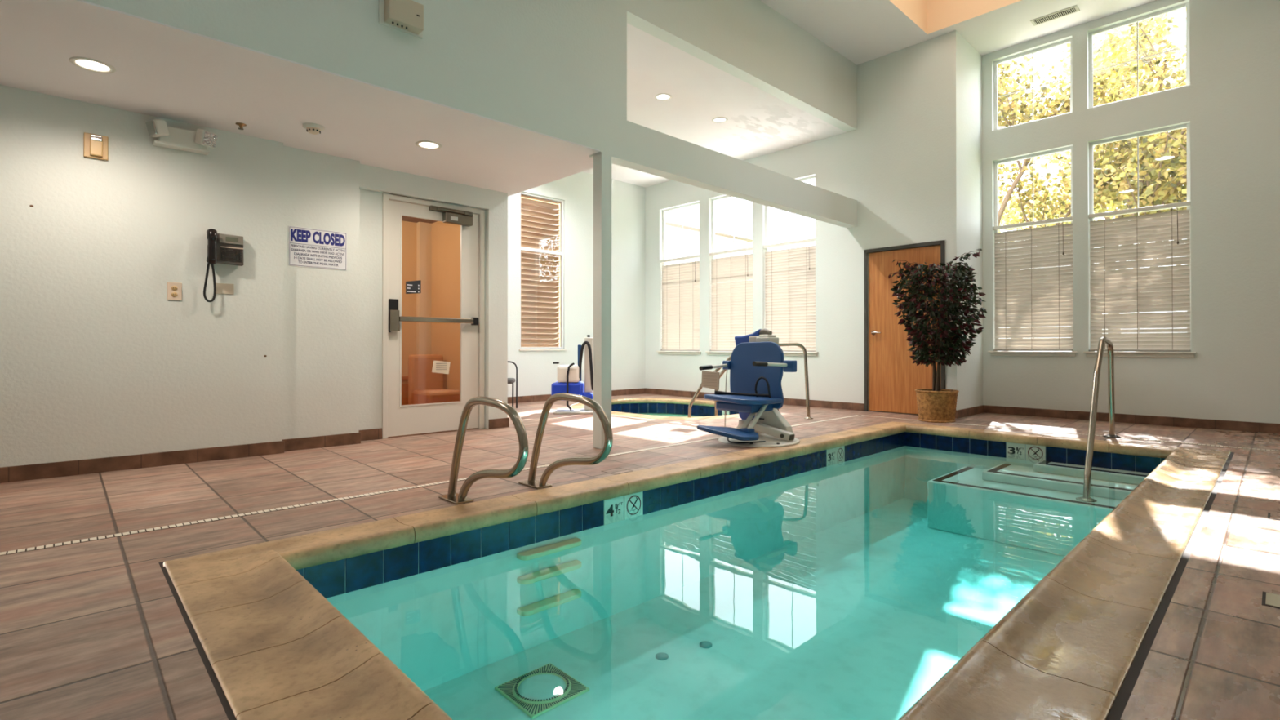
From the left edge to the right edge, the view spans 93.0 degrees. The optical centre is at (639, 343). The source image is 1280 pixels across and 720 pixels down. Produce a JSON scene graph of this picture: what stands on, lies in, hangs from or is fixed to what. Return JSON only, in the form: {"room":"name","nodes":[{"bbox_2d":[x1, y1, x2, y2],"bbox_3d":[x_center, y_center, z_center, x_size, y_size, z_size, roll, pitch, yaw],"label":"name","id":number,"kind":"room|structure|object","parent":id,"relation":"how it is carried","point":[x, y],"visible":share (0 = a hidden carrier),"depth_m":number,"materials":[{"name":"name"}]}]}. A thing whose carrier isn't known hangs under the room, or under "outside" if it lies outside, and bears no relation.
{"room":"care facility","nodes":[
{"label":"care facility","id":0,"kind":"room"},
{"bbox_2d":[0,84,507,466],"bbox_3d":[-3.676,-0.379,4.538,6.120,2.550,0.360,0,0,-44],"label":"wall","id":1,"kind":"structure","parent":0,"point":[96,360],"depth_m":4.52,"materials":[{"name":"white paint"}]},
{"bbox_2d":[83,132,108,160],"bbox_3d":[-3.749,-1.360,4.190,0.126,0.164,0.052,0,0,-44],"label":"fire alarm","id":2,"kind":"object","parent":1,"relation":"attached to","point":[95,146],"visible":1,"depth_m":4.18,"materials":[{"name":"brown plastic"}]},
{"bbox_2d":[167,281,182,300],"bbox_3d":[-3.446,-0.386,4.501,0.087,0.133,0.011,0,0,-44],"label":"outlet","id":3,"kind":"object","parent":1,"relation":"attached to","point":[174,289],"visible":1,"depth_m":4.50,"materials":[{"name":"beige plastic"}]},
{"bbox_2d":[171,285,177,290],"bbox_3d":[-3.445,-0.409,4.498,0.036,0.036,0.003,0,0,-44],"label":"socket","id":4,"kind":"object","parent":3,"relation":"attached to","point":[173,287],"depth_m":4.50,"materials":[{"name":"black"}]},
{"bbox_2d":[171,292,177,297],"bbox_3d":[-3.445,-0.362,4.497,0.036,0.036,0.003,0,0,-44],"label":"socket","id":5,"kind":"object","parent":3,"relation":"attached to","point":[173,294],"depth_m":4.50,"materials":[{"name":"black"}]},
{"bbox_2d":[145,119,217,155],"bbox_3d":[-3.362,-1.520,4.463,0.416,0.162,0.190,0,0,-44],"label":"emergency light","id":6,"kind":"object","parent":1,"relation":"attached to","point":[199,141],"visible":1,"depth_m":4.46,"materials":[{"name":"white plastic"}]},
{"bbox_2d":[203,228,244,302],"bbox_3d":[-3.180,-0.585,4.650,0.258,0.547,0.160,0,0,-44],"label":"wall phone","id":7,"kind":"object","parent":1,"relation":"attached to","point":[226,249],"visible":1,"depth_m":4.64,"materials":[{"name":"grey plastic"}]},
{"bbox_2d":[216,283,234,294],"bbox_3d":[-3.223,-0.424,4.716,0.122,0.082,0.006,0,0,-44],"label":"blank plate","id":8,"kind":"object","parent":1,"relation":"attached to","point":[221,288],"visible":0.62,"depth_m":4.71,"materials":[{"name":"beige plastic"}]},
{"bbox_2d":[0,417,509,483],"bbox_3d":[-3.580,0.845,4.441,0.212,0.100,6.135,0,0,44],"label":"baseboard","id":9,"kind":"structure","parent":1,"relation":"attached to","point":[54,469],"depth_m":4.51,"materials":[{"name":"brown stone"}]},
{"bbox_2d":[288,226,346,270],"bbox_3d":[-2.777,-0.819,5.253,0.460,0.334,0.005,0,0,-44],"label":"warning sign","id":10,"kind":"object","parent":1,"relation":"attached to","point":[308,247],"visible":1,"depth_m":5.25,"materials":[{"name":"white plastic"}]},
{"bbox_2d":[297,260,337,266],"bbox_3d":[-2.776,-0.690,5.250,0.320,0.021,0.001,0,0,-44],"label":"print","id":11,"kind":"object","parent":10,"relation":"attached to","point":[317,263],"depth_m":5.26},
{"bbox_2d":[293,256,342,262],"bbox_3d":[-2.776,-0.723,5.251,0.380,0.021,0.001,0,0,-44],"label":"print","id":12,"kind":"object","parent":10,"relation":"attached to","point":[294,256],"depth_m":5.27},
{"bbox_2d":[293,252,342,259],"bbox_3d":[-2.776,-0.756,5.251,0.380,0.021,0.001,0,0,-44],"label":"print","id":13,"kind":"object","parent":10,"relation":"attached to","point":[318,255],"depth_m":5.25},
{"bbox_2d":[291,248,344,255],"bbox_3d":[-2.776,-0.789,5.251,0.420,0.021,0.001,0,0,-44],"label":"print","id":14,"kind":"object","parent":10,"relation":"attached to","point":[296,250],"depth_m":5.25},
{"bbox_2d":[290,244,345,252],"bbox_3d":[-2.776,-0.822,5.251,0.430,0.021,0.001,0,0,-44],"label":"print","id":15,"kind":"object","parent":10,"relation":"attached to","point":[311,247],"depth_m":5.23},
{"bbox_2d":[382,192,484,439],"bbox_3d":[-2.072,-0.263,6.152,1.070,2.337,0.230,0,0,-44],"label":"door","id":16,"kind":"structure","parent":1,"relation":"in","point":[397,419],"depth_m":6.11,"materials":[{"name":"white metal"}]},
{"bbox_2d":[405,280,421,293],"bbox_3d":[-2.236,-0.558,6.000,0.150,0.145,0.005,0,0,-44],"label":"room sign","id":17,"kind":"object","parent":16,"relation":"attached to","point":[411,286],"visible":1,"depth_m":6.00,"materials":[{"name":"black plastic"}]},
{"bbox_2d":[431,360,450,373],"bbox_3d":[-2.027,0.243,6.196,0.200,0.145,0.002,0,0,-44],"label":"paper notice","id":18,"kind":"object","parent":16,"relation":"attached to","point":[438,366],"visible":1,"depth_m":6.20,"materials":[{"name":"beige paper"}]},
{"bbox_2d":[0,0,599,196],"bbox_3d":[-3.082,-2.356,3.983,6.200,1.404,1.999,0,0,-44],"label":"ceiling","id":19,"kind":"structure","parent":0,"point":[163,70],"depth_m":4.11,"materials":[{"name":"white paint"}]},
{"bbox_2d":[69,56,115,73],"bbox_3d":[-3.260,-1.657,3.622,0.208,0.010,0.208,0,0,-44],"label":"recessed light","id":20,"kind":"object","parent":19,"relation":"in","point":[86,64],"visible":1,"depth_m":3.62,"materials":[{"name":"white glass"}]},
{"bbox_2d":[235,122,246,129],"bbox_3d":[-3.010,-1.635,4.585,0.070,0.038,0.070,0,0,-44],"label":"sprinkler head","id":21,"kind":"object","parent":19,"relation":"attached to","point":[241,125],"visible":1,"depth_m":4.57},
{"bbox_2d":[302,122,324,134],"bbox_3d":[-2.485,-1.625,4.628,0.150,0.058,0.150,0,0,-44],"label":"smoke detector","id":22,"kind":"object","parent":19,"relation":"attached to","point":[313,128],"visible":1,"depth_m":4.59,"materials":[{"name":"white plastic"}]},
{"bbox_2d":[415,140,441,149],"bbox_3d":[-1.756,-1.648,5.052,0.208,0.010,0.208,0,0,-44],"label":"recessed light","id":23,"kind":"object","parent":19,"relation":"in","point":[426,144],"visible":1,"depth_m":5.05,"materials":[{"name":"white glass"}]},
{"bbox_2d":[401,220,416,384],"bbox_3d":[-3.833,-0.340,6.982,2.860,2.500,0.100,0,0,-44],"label":"wall","id":24,"kind":"structure","parent":0,"point":[408,228],"depth_m":7.75,"materials":[{"name":"paint"}]},
{"bbox_2d":[401,376,408,404],"bbox_3d":[-3.751,0.660,6.962,2.760,0.500,0.035,0,0,-44],"label":"trim","id":25,"kind":"structure","parent":24,"relation":"attached to","point":[405,386],"depth_m":7.68,"materials":[{"name":"orange wood"}]},
{"bbox_2d":[416,222,431,354],"bbox_3d":[-2.789,-0.320,7.843,0.160,2.470,0.090,0,0,-44],"label":"trim","id":26,"kind":"structure","parent":24,"relation":"attached to","point":[424,230],"depth_m":7.81,"materials":[{"name":"brown paint"}]},
{"bbox_2d":[401,215,436,223],"bbox_3d":[-3.230,-1.579,6.355,2.860,0.030,1.650,0,0,-44],"label":"ceiling","id":27,"kind":"structure","parent":0,"point":[403,218],"depth_m":7.66,"materials":[{"name":"brown wood"}]},
{"bbox_2d":[431,221,460,390],"bbox_3d":[-2.362,-0.361,7.553,0.060,2.550,2.200,0,0,-44],"label":"wall","id":28,"kind":"structure","parent":0,"point":[446,237],"depth_m":7.55,"materials":[{"name":"paint"}]},
{"bbox_2d":[84,0,857,227],"bbox_3d":[-0.878,-2.747,4.803,10.540,2.230,0.150,0,0,-44],"label":"wall","id":29,"kind":"structure","parent":0,"point":[557,68],"depth_m":4.96,"materials":[{"name":"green paint"}]},
{"bbox_2d":[378,0,423,38],"bbox_3d":[-1.549,-2.166,3.988,0.290,0.202,0.102,0,0,-44],"label":"wall sensor","id":30,"kind":"object","parent":29,"relation":"attached to","point":[406,16],"visible":1,"depth_m":3.95,"materials":[{"name":"beige plastic"}]},
{"bbox_2d":[520,196,559,346],"bbox_3d":[-2.172,-1.118,10.566,2.200,3.500,0.100,0,0,-44],"label":"wall","id":31,"kind":"structure","parent":0,"point":[521,197],"depth_m":11.16,"materials":[{"name":"paint"}]},
{"bbox_2d":[507,171,644,396],"bbox_3d":[-1.540,-1.032,9.938,4.410,3.920,0.120,0,0,-44],"label":"wall","id":32,"kind":"structure","parent":0,"point":[536,371],"depth_m":10.40,"materials":[{"name":"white paint"}]},
{"bbox_2d":[519,191,566,351],"bbox_3d":[-1.585,-1.139,9.854,0.910,2.514,0.100,0,0,-44],"label":"window","id":33,"kind":"structure","parent":32,"relation":"in","point":[526,249],"depth_m":10.06,"materials":[{"name":"white plastic"}]},
{"bbox_2d":[520,194,559,346],"bbox_3d":[-1.644,-1.141,9.909,0.800,2.482,0.080,0,0,-44],"label":"window blind","id":34,"kind":"object","parent":33,"relation":"attached to","point":[540,220],"visible":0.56,"depth_m":9.92,"materials":[{"name":"brown plastic"}]},
{"bbox_2d":[507,388,644,403],"bbox_3d":[-0.740,0.873,9.088,4.376,0.100,2.200,0,0,-44],"label":"baseboard","id":35,"kind":"structure","parent":32,"relation":"attached to","point":[633,391],"depth_m":9.82,"materials":[{"name":"brown stone"}]},
{"bbox_2d":[0,393,1279,719],"bbox_3d":[0.485,0.894,4.043,11.480,0.001,11.200,0,0,-44],"label":"floor","id":36,"kind":"structure","parent":0,"point":[97,629],"depth_m":2.79,"materials":[{"name":"tile"}]},
{"bbox_2d":[438,395,528,504],"bbox_3d":[-0.837,0.589,3.243,0.110,0.614,0.832,0,0,-44],"label":"grab rail","id":37,"kind":"object","parent":36,"relation":"attached to","point":[452,496],"visible":1,"depth_m":3.26,"materials":[{"name":"silver metal"}]},
{"bbox_2d":[507,360,517,408],"bbox_3d":[-1.959,0.584,8.510,0.461,0.671,0.350,0,0,-7],"label":"chair","id":38,"kind":"object","parent":36,"relation":"on","point":[510,380],"visible":0.39,"depth_m":8.64,"materials":[{"name":"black metal"}]},
{"bbox_2d":[518,392,613,488],"bbox_3d":[-0.445,0.596,3.607,0.110,0.605,0.842,0,0,-44],"label":"grab rail","id":39,"kind":"object","parent":36,"relation":"attached to","point":[531,482],"visible":1,"depth_m":3.60,"materials":[{"name":"silver metal"}]},
{"bbox_2d":[551,334,593,413],"bbox_3d":[-0.879,0.402,8.081,0.560,1.030,0.473,0,0,0],"label":"lift","id":40,"kind":"object","parent":36,"relation":"on","point":[568,376],"visible":0.92,"depth_m":7.96,"materials":[{"name":"plastic"}]},
{"bbox_2d":[593,151,611,448],"bbox_3d":[-0.326,-0.369,5.270,0.115,2.540,0.115,0,0,-44],"label":"column","id":41,"kind":"structure","parent":36,"relation":"on","point":[602,161],"depth_m":5.23,"materials":[{"name":"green paint"}]},
{"bbox_2d":[600,467,631,474],"bbox_3d":[-0.161,0.895,4.257,0.170,0.002,0.150,0,0,-44],"label":"deck cover","id":42,"kind":"object","parent":36,"relation":"on","point":[615,471],"visible":1,"depth_m":4.25,"materials":[{"name":"brown tile"}]},
{"bbox_2d":[0,414,1279,555],"bbox_3d":[1.495,0.882,1.980,9.903,0.004,6.630,0,0,-44],"label":"trim","id":43,"kind":"structure","parent":36,"relation":"on","point":[526,468],"depth_m":3.43,"materials":[{"name":"beige tile"}]},
{"bbox_2d":[570,398,739,419],"bbox_3d":[0.397,1.296,8.836,2.501,0.772,3.154,0,0,-44],"label":"hot tub","id":44,"kind":"object","parent":36,"relation":"in","point":[651,408],"visible":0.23,"depth_m":9.66,"materials":[{"name":"tile"}]},
{"bbox_2d":[158,421,1234,719],"bbox_3d":[1.495,1.279,3.797,6.870,0.836,3.005,0,0,-44],"label":"swimming pool","id":45,"kind":"object","parent":36,"relation":"in","point":[929,572],"visible":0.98,"depth_m":3.26,"materials":[{"name":"liquid"}]},
{"bbox_2d":[494,662,589,719],"bbox_3d":[-0.477,1.675,2.959,0.330,0.024,0.330,0,0,-44],"label":"drain","id":46,"kind":"object","parent":45,"relation":"on","point":[540,691],"visible":1,"depth_m":2.93,"materials":[{"name":"beige"}]},
{"bbox_2d":[604,495,623,524],"bbox_3d":[-0.162,1.040,3.794,0.163,0.155,0.008,0,0,-44],"label":"depth marker","id":47,"kind":"object","parent":45,"relation":"attached to","point":[614,507],"visible":1,"depth_m":3.79,"materials":[{"name":"white tile"}]},
{"bbox_2d":[623,491,643,519],"bbox_3d":[-0.042,1.041,3.909,0.163,0.155,0.008,0,0,-44],"label":"marker","id":48,"kind":"object","parent":45,"relation":"attached to","point":[633,503],"visible":1,"depth_m":3.90,"materials":[{"name":"white tile"}]},
{"bbox_2d":[655,652,668,660],"bbox_3d":[0.118,1.683,3.276,0.070,0.012,0.070,0,0,-44],"label":"inlet","id":49,"kind":"object","parent":45,"relation":"on","point":[661,655],"visible":1,"depth_m":3.26,"materials":[{"name":"teal plastic"}]},
{"bbox_2d":[699,640,711,648],"bbox_3d":[0.369,1.684,3.404,0.070,0.012,0.070,0,0,-44],"label":"inlet","id":50,"kind":"object","parent":45,"relation":"on","point":[704,644],"visible":1,"depth_m":3.39,"materials":[{"name":"teal plastic"}]},
{"bbox_2d":[826,448,835,466],"bbox_3d":[1.771,1.051,5.632,0.163,0.155,0.008,0,0,-44],"label":"depth marker","id":51,"kind":"object","parent":45,"relation":"attached to","point":[830,453],"visible":1,"depth_m":5.63,"materials":[{"name":"white tile"}]},
{"bbox_2d":[835,445,844,463],"bbox_3d":[1.892,1.052,5.747,0.163,0.155,0.008,0,0,-44],"label":"marker","id":52,"kind":"object","parent":45,"relation":"attached to","point":[840,451],"visible":1,"depth_m":5.75,"materials":[{"name":"white tile"}]},
{"bbox_2d":[1006,442,1025,460],"bbox_3d":[3.682,1.054,5.956,0.008,0.155,0.163,0,0,-44],"label":"depth marker","id":53,"kind":"object","parent":45,"relation":"attached to","point":[1014,451],"visible":1,"depth_m":5.95,"materials":[{"name":"white tile"}]},
{"bbox_2d":[1025,444,1045,462],"bbox_3d":[3.797,1.053,5.835,0.008,0.155,0.163,0,0,-44],"label":"marker","id":54,"kind":"object","parent":45,"relation":"attached to","point":[1033,452],"visible":0.97,"depth_m":5.83,"materials":[{"name":"white tile"}]},
{"bbox_2d":[1075,336,1121,502],"bbox_3d":[4.088,0.602,5.399,0.142,1.339,1.510,0,0,45],"label":"stair rail","id":55,"kind":"object","parent":45,"relation":"attached to","point":[1093,411],"visible":1,"depth_m":5.23,"materials":[{"name":"silver metal"}]},
{"bbox_2d":[714,360,778,415],"bbox_3d":[1.337,0.542,7.525,0.828,0.986,0.110,0,0,12],"label":"rail","id":56,"kind":"object","parent":36,"relation":"attached to","point":[722,371],"visible":0.02,"depth_m":7.62,"materials":[{"name":"silver metal"}]},
{"bbox_2d":[697,328,799,447],"bbox_3d":[0.992,0.374,5.721,1.115,1.061,0.970,0,0,-44],"label":"lift","id":57,"kind":"object","parent":36,"relation":"on","point":[757,364],"visible":1,"depth_m":5.82,"materials":[{"name":"blue plastic"}]},
{"bbox_2d":[688,342,813,419],"bbox_3d":[1.344,0.513,7.442,1.528,1.046,0.110,0,0,4],"label":"rail","id":58,"kind":"object","parent":36,"relation":"attached to","point":[806,369],"visible":0.64,"depth_m":7.38,"materials":[{"name":"silver metal"}]},
{"bbox_2d":[701,370,719,390],"bbox_3d":[0.794,0.415,6.860,0.010,0.208,0.263,0,0,-44],"label":"plate","id":59,"kind":"object","parent":58,"relation":"attached to","point":[710,380],"visible":1,"depth_m":6.85,"materials":[{"name":"beige"}]},
{"bbox_2d":[888,248,986,422],"bbox_3d":[3.509,-0.076,7.180,1.053,1.979,0.867,0,0,33],"label":"potted ficus","id":60,"kind":"object","parent":36,"relation":"on","point":[935,404],"visible":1,"depth_m":7.01,"materials":[{"name":"plant"}]},
{"bbox_2d":[1262,591,1279,608],"bbox_3d":[2.218,0.881,2.045,0.160,0.005,0.175,0,0,-44],"label":"marker","id":61,"kind":"object","parent":36,"relation":"on","point":[1268,599],"visible":1,"depth_m":2.09,"materials":[{"name":"white"}]},
{"bbox_2d":[1267,512,1279,519],"bbox_3d":[3.305,0.888,3.078,0.160,0.004,0.175,0,0,-44],"label":"marker","id":62,"kind":"object","parent":36,"relation":"on","point":[1270,515],"visible":1,"depth_m":3.12,"materials":[{"name":"white tile"}]},
{"bbox_2d":[583,22,845,187],"bbox_3d":[-0.074,-2.990,8.465,4.330,0.080,4.050,0,0,-44],"label":"ceiling","id":63,"kind":"structure","parent":0,"point":[758,123],"depth_m":7.66,"materials":[{"name":"paint"}]},
{"bbox_2d":[654,93,671,101],"bbox_3d":[0.278,-2.954,7.289,0.208,0.010,0.208,0,0,-44],"label":"recessed light","id":64,"kind":"object","parent":63,"relation":"in","point":[662,96],"visible":1,"depth_m":7.28,"materials":[{"name":"white glass"}]},
{"bbox_2d":[711,116,727,123],"bbox_3d":[1.053,-2.949,8.026,0.208,0.010,0.208,0,0,-44],"label":"recessed light","id":65,"kind":"object","parent":63,"relation":"in","point":[719,119],"visible":1,"depth_m":8.02,"materials":[{"name":"white glass"}]},
{"bbox_2d":[644,30,960,410],"bbox_3d":[1.989,-1.453,9.514,0.120,4.760,5.600,0,0,-44],"label":"wall","id":66,"kind":"structure","parent":0,"point":[900,165],"depth_m":8.38,"materials":[{"name":"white paint"}]},
{"bbox_2d":[656,201,701,355],"bbox_3d":[0.717,-1.131,10.814,0.160,2.655,1.050,0,0,-44],"label":"window","id":67,"kind":"structure","parent":66,"relation":"in","point":[664,352],"depth_m":10.92,"materials":[{"name":"white plastic"}]},
{"bbox_2d":[660,254,699,351],"bbox_3d":[0.719,-0.700,10.814,0.070,1.653,0.952,0,0,-44],"label":"window blind","id":68,"kind":"object","parent":67,"relation":"attached to","point":[680,288],"visible":1,"depth_m":10.82,"materials":[{"name":"white plastic"}]},
{"bbox_2d":[705,195,734,355],"bbox_3d":[1.502,-1.136,9.988,0.160,2.655,0.990,0,0,-44],"label":"window","id":69,"kind":"structure","parent":66,"relation":"in","point":[708,353],"depth_m":10.23,"materials":[{"name":"white plastic"}]},
{"bbox_2d":[709,247,752,351],"bbox_3d":[1.504,-0.704,9.988,0.070,1.653,0.892,0,0,-44],"label":"window blind","id":70,"kind":"object","parent":69,"relation":"attached to","point":[731,303],"visible":0.94,"depth_m":10.01,"materials":[{"name":"white plastic"}]},
{"bbox_2d":[765,175,818,355],"bbox_3d":[2.260,-1.141,9.191,0.160,2.655,1.010,0,0,-44],"label":"window","id":71,"kind":"structure","parent":66,"relation":"in","point":[785,353],"depth_m":9.24,"materials":[{"name":"white plastic"}]},
{"bbox_2d":[763,237,815,351],"bbox_3d":[2.262,-0.709,9.190,0.070,1.653,0.912,0,0,-44],"label":"window blind","id":72,"kind":"object","parent":71,"relation":"attached to","point":[790,302],"visible":0.88,"depth_m":9.18,"materials":[{"name":"white plastic"}]},
{"bbox_2d":[644,387,956,418],"bbox_3d":[1.981,0.876,9.411,0.014,0.100,5.480,0,0,-44],"label":"baseboard","id":73,"kind":"structure","parent":66,"relation":"attached to","point":[815,403],"depth_m":8.99,"materials":[{"name":"brown stone"}]},
{"bbox_2d":[863,240,945,415],"bbox_3d":[3.447,-0.166,7.934,0.173,2.227,1.040,0,0,-44],"label":"door","id":74,"kind":"structure","parent":66,"relation":"in","point":[894,379],"depth_m":8.04,"materials":[{"name":"brown wood"}]},
{"bbox_2d":[915,388,959,422],"bbox_3d":[3.499,0.730,7.171,0.469,0.366,0.469,0,0,-44],"label":"basket","id":75,"kind":"object","parent":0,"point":[934,405],"depth_m":7.01,"materials":[{"name":"wicker"}]},
{"bbox_2d":[888,0,1021,34],"bbox_3d":[3.241,-4.358,5.312,3.580,1.000,2.800,0,0,-44],"label":"ceiling","id":76,"kind":"structure","parent":0,"point":[931,15],"depth_m":7.33,"materials":[{"name":"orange paint"}]},
{"bbox_2d":[760,0,1156,65],"bbox_3d":[1.933,-3.874,2.549,11.480,0.001,7.000,0,0,-44],"label":"ceiling","id":77,"kind":"structure","parent":0,"point":[861,31],"depth_m":7.28,"materials":[{"name":"white paint"}]},
{"bbox_2d":[1030,4,1079,26],"bbox_3d":[4.864,-3.839,7.128,0.160,0.016,0.460,0,0,-44],"label":"ceiling vent","id":78,"kind":"object","parent":77,"relation":"in","point":[1073,9],"visible":1,"depth_m":7.11,"materials":[{"name":"silver metal"}]},
{"bbox_2d":[959,33,982,408],"bbox_3d":[4.264,-1.462,7.897,0.950,4.760,0.120,0,0,-44],"label":"wall","id":79,"kind":"structure","parent":0,"point":[970,60],"depth_m":7.82,"materials":[{"name":"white paint"}]},
{"bbox_2d":[956,404,983,418],"bbox_3d":[4.218,0.867,7.747,0.964,0.100,0.014,0,0,-44],"label":"baseboard","id":80,"kind":"structure","parent":79,"relation":"attached to","point":[965,412],"depth_m":7.71,"materials":[{"name":"brown stone"}]},
{"bbox_2d":[982,0,1279,423],"bbox_3d":[6.577,-1.472,6.066,0.120,4.760,5.720,0,0,-44],"label":"wall","id":81,"kind":"structure","parent":0,"point":[1230,104],"depth_m":6.54,"materials":[{"name":"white paint"}]},
{"bbox_2d":[987,146,1077,356],"bbox_3d":[4.974,-1.128,7.714,0.160,2.575,0.970,0,0,-44],"label":"window","id":82,"kind":"structure","parent":81,"relation":"in","point":[997,353],"depth_m":7.76,"materials":[{"name":"white plastic"}]},
{"bbox_2d":[992,216,1073,351],"bbox_3d":[4.976,-0.727,7.714,0.070,1.633,0.872,0,0,-44],"label":"window blind","id":83,"kind":"object","parent":82,"relation":"attached to","point":[1028,299],"visible":1,"depth_m":7.70,"materials":[{"name":"white plastic"}]},
{"bbox_2d":[993,38,1072,130],"bbox_3d":[5.018,-3.272,7.768,0.040,0.947,0.880,0,0,-44],"label":"window","id":84,"kind":"structure","parent":81,"relation":"in","point":[1032,52],"depth_m":7.77,"materials":[{"name":"white plastic"}]},
{"bbox_2d":[983,404,1279,433],"bbox_3d":[6.532,0.857,6.001,0.014,0.100,5.706,0,0,-44],"label":"baseboard","id":85,"kind":"structure","parent":81,"relation":"attached to","point":[1269,428],"depth_m":6.84,"materials":[{"name":"brown stone"}]},
{"bbox_2d":[1088,2,1190,108],"bbox_3d":[5.738,-3.276,7.011,0.040,0.947,0.910,0,0,-44],"label":"window","id":86,"kind":"structure","parent":81,"relation":"in","point":[1136,20],"depth_m":7.01,"materials":[{"name":"white plastic"}]},
{"bbox_2d":[1083,123,1196,357],"bbox_3d":[5.694,-1.133,6.957,0.160,2.575,1.000,0,0,-44],"label":"window","id":87,"kind":"structure","parent":81,"relation":"in","point":[1088,353],"depth_m":6.93,"materials":[{"name":"white plastic"}]},
{"bbox_2d":[1088,201,1191,351],"bbox_3d":[5.696,-0.731,6.956,0.070,1.633,0.902,0,0,-44],"label":"window blind","id":88,"kind":"object","parent":87,"relation":"attached to","point":[1118,291],"visible":1,"depth_m":6.93,"materials":[{"name":"white plastic"}]},
{"bbox_3d":[-3.231,0.921,6.340,2.860,0.030,1.650,0,0,-44],"label":"floor","id":89,"kind":"structure","parent":0,"visible":0},
{"bbox_2d":[408,354,459,404],"bbox_3d":[-2.434,0.522,7.217,0.420,0.780,0.620,0,0,-44],"label":"chair","id":90,"kind":"object","parent":89,"relation":"on","point":[424,386],"visible":0.49,"depth_m":7.25,"materials":[{"name":"brown fabric"}]},
{"label":"outside","id":91,"kind":"structure","parent":0,"visible":0},
{"bbox_3d":[12.175,1.183,18.464,24.900,0.200,38.000,0,0,-44],"label":"ground","id":92,"kind":"structure","parent":91,"visible":0},
{"bbox_2d":[665,208,752,283],"bbox_3d":[-0.073,-1.958,20.774,5.100,6.100,6.400,0,0,-44],"label":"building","id":93,"kind":"structure","parent":92,"relation":"on","point":[673,219],"depth_m":18.49,"materials":[{"name":"white"}]},
{"bbox_2d":[997,37,1175,271],"bbox_3d":[6.707,-2.608,11.587,6.542,7.321,4.204,0,0,30],"label":"tree","id":94,"kind":"object","parent":92,"relation":"on","point":[1011,109],"visible":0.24,"depth_m":10.84,"materials":[{"name":"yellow plant"}]},
{"bbox_2d":[997,7,1186,333],"bbox_3d":[11.621,-3.709,14.777,5.148,9.576,6.206,0,0,-18],"label":"tree","id":95,"kind":"object","parent":92,"relation":"on","point":[1105,51],"visible":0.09,"depth_m":14.15,"materials":[{"name":"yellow plant"}]},
{"bbox_2d":[1043,13,1186,329],"bbox_3d":[8.822,-2.376,9.547,4.151,6.817,7.766,0,0,34],"label":"tree","id":96,"kind":"object","parent":92,"relation":"on","point":[1154,189],"visible":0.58,"depth_m":9.38,"materials":[{"name":"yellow plant"}]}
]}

